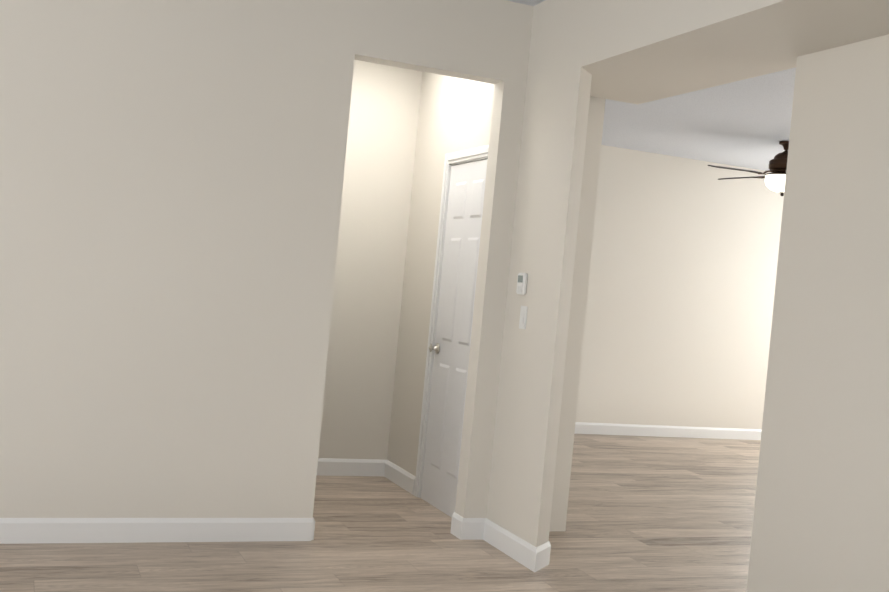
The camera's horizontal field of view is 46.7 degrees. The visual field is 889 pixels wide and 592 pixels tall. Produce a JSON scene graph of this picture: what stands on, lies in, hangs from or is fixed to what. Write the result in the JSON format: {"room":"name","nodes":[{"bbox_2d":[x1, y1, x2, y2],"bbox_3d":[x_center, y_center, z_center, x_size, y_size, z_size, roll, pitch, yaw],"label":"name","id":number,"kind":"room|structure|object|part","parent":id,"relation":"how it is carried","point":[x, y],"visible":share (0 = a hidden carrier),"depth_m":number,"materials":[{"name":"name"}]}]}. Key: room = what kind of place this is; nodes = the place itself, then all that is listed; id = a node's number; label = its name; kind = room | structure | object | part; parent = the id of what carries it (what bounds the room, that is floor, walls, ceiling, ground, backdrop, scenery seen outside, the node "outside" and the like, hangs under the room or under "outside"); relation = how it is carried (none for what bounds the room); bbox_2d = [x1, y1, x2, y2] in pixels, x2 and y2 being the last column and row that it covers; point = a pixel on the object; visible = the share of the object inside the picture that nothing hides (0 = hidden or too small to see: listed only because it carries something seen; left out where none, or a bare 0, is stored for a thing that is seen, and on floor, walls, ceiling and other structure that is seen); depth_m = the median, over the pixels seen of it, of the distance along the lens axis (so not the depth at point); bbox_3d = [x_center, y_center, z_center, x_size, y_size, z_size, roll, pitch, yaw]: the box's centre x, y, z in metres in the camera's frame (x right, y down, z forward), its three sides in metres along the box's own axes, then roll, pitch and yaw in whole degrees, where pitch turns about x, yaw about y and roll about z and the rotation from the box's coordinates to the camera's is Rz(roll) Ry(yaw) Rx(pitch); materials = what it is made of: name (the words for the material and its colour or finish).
{"room":"empty living room","nodes":[
{"label":"empty living room","id":0,"kind":"room"},
{"bbox_2d":[0,0,533,517],"bbox_3d":[-3.006,-0.415,4.069,7.200,2.790,0.120,5,1,-22],"label":"wall","id":1,"kind":"structure","parent":0,"point":[171,178],"depth_m":4.77,"materials":[{"name":"paint"}]},
{"bbox_2d":[0,518,312,543],"bbox_3d":[-3.535,0.884,3.842,6.265,0.110,0.015,5,1,-22],"label":"baseboard","id":2,"kind":"structure","parent":1,"relation":"attached to","point":[71,530],"depth_m":4.73,"materials":[{"name":"white wood"}]},
{"bbox_2d":[312,518,314,539],"bbox_3d":[-0.665,1.137,5.092,0.015,0.110,0.120,5,1,-22],"label":"baseboard","id":3,"kind":"structure","parent":1,"relation":"attached to","point":[313,529],"depth_m":5.04,"materials":[{"name":"white wood"}]},
{"bbox_2d":[318,60,421,459],"bbox_3d":[-0.719,-0.229,6.735,0.935,2.790,0.120,5,1,-22],"label":"wall","id":4,"kind":"structure","parent":0,"point":[370,257],"depth_m":6.76,"materials":[{"name":"paint"}]},
{"bbox_2d":[317,458,415,494],"bbox_3d":[-0.714,1.120,6.431,0.935,0.110,0.563,5,1,-22],"label":"baseboard","id":5,"kind":"structure","parent":4,"relation":"attached to","point":[397,475],"depth_m":6.73,"materials":[{"name":"white wood"}]},
{"bbox_2d":[0,434,760,591],"bbox_3d":[0.468,1.355,4.207,14.240,0.100,10.250,5,1,-22],"label":"floor","id":6,"kind":"structure","parent":0,"point":[657,514],"depth_m":5.18,"materials":[{"name":"brown wood"}]},
{"bbox_2d":[387,67,591,546],"bbox_3d":[-0.240,-0.187,6.952,0.120,2.790,4.502,5,1,-22],"label":"wall","id":7,"kind":"structure","parent":0,"point":[542,256],"depth_m":5.20,"materials":[{"name":"paint"}]},
{"bbox_2d":[414,145,488,497],"bbox_3d":[0.100,0.199,6.015,0.139,2.101,0.712,5,1,-22],"label":"door frame","id":8,"kind":"structure","parent":7,"relation":"attached to","point":[432,327],"depth_m":6.27,"materials":[{"name":"white wood"}]},
{"bbox_2d":[421,159,486,517],"bbox_3d":[0.050,0.232,5.961,0.106,2.026,0.629,5,1,-22],"label":"closet door","id":9,"kind":"structure","parent":7,"relation":"in","point":[451,348],"depth_m":6.00,"materials":[{"name":"white wood"}]},
{"bbox_3d":[-0.071,0.312,6.192,0.070,0.066,0.066,5,1,-22],"label":"knob","id":10,"kind":"part","parent":9,"relation":"part of","materials":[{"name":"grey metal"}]},
{"bbox_2d":[450,512,550,571],"bbox_3d":[0.298,1.225,5.161,0.273,0.110,0.725,5,1,-22],"label":"baseboard","id":11,"kind":"structure","parent":7,"relation":"attached to","point":[531,557],"depth_m":5.16,"materials":[{"name":"white wood"}]},
{"bbox_2d":[516,273,527,294],"bbox_3d":[0.390,-0.063,5.199,0.025,0.110,0.080,5,1,-22],"label":"thermostat","id":12,"kind":"object","parent":7,"relation":"attached to","point":[522,283],"visible":1,"depth_m":5.17,"materials":[{"name":"white plastic"}]},
{"bbox_2d":[519,306,527,328],"bbox_3d":[0.393,0.107,5.173,0.012,0.115,0.070,5,1,-22],"label":"light switch","id":13,"kind":"object","parent":7,"relation":"attached to","point":[523,317],"visible":1,"depth_m":5.16,"materials":[{"name":"white plastic"}]},
{"bbox_2d":[549,96,595,531],"bbox_3d":[0.558,-0.102,5.650,0.380,2.790,0.060,5,1,-22],"label":"wall","id":14,"kind":"structure","parent":0,"point":[573,309],"depth_m":5.69,"materials":[{"name":"paint"}]},
{"bbox_2d":[556,97,605,530],"bbox_3d":[0.610,-0.101,6.104,0.060,2.790,0.860,5,1,-22],"label":"wall","id":15,"kind":"structure","parent":0,"point":[580,314],"depth_m":5.71,"materials":[{"name":"paint"}]},
{"bbox_2d":[507,0,795,170],"bbox_3d":[0.733,-1.523,4.180,14.240,0.100,10.250,5,1,-22],"label":"ceiling","id":16,"kind":"structure","parent":0,"point":[745,123],"depth_m":8.27,"materials":[{"name":"white paint"}]},
{"bbox_2d":[708,141,788,195],"bbox_3d":[2.865,-1.086,8.803,1.335,0.465,1.342,5,1,-22],"label":"ceiling fan","id":17,"kind":"object","parent":16,"relation":"hanging from","point":[775,178],"visible":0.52,"depth_m":8.72,"materials":[{"name":"brown metal"}]},
{"label":"blade","id":18,"kind":"part","parent":17,"relation":"part of","materials":[{"name":"brown wood"}]},
{"bbox_3d":[2.651,-1.054,9.184,0.152,0.007,0.475,-9,8,-31],"label":"blade","id":19,"kind":"part","parent":17,"relation":"part of","materials":[{"name":"brown wood"}]},
{"bbox_3d":[2.890,-0.956,8.794,0.308,0.143,0.308,5,1,-22],"label":"lamp shade","id":20,"kind":"part","parent":17,"relation":"part of","materials":[{"name":"white glass"}]},
{"bbox_3d":[2.907,-1.139,8.792,0.266,0.174,0.266,5,1,-22],"label":"motor","id":21,"kind":"part","parent":17,"relation":"part of","materials":[{"name":"brown metal"}]},
{"bbox_2d":[576,145,783,429],"bbox_3d":[1.922,-0.018,10.205,6.355,2.790,0.120,5,1,-22],"label":"wall","id":22,"kind":"structure","parent":0,"point":[681,291],"depth_m":10.31,"materials":[{"name":"paint"}]},
{"bbox_2d":[574,422,761,439],"bbox_3d":[1.813,1.319,10.150,6.330,0.110,0.015,5,1,-22],"label":"baseboard","id":23,"kind":"structure","parent":22,"relation":"attached to","point":[657,430],"depth_m":10.29,"materials":[{"name":"white wood"}]},
{"bbox_2d":[526,0,888,104],"bbox_3d":[1.479,-1.194,3.721,0.680,0.410,3.830,5,1,-22],"label":"header beam","id":24,"kind":"structure","parent":0,"point":[637,52],"depth_m":4.42,"materials":[{"name":"paint"}]},
{"bbox_2d":[746,34,888,591],"bbox_3d":[1.871,0.248,3.194,0.120,2.380,2.435,5,1,-22],"label":"wall","id":25,"kind":"structure","parent":0,"point":[821,517],"depth_m":3.98,"materials":[{"name":"paint"}]}
]}

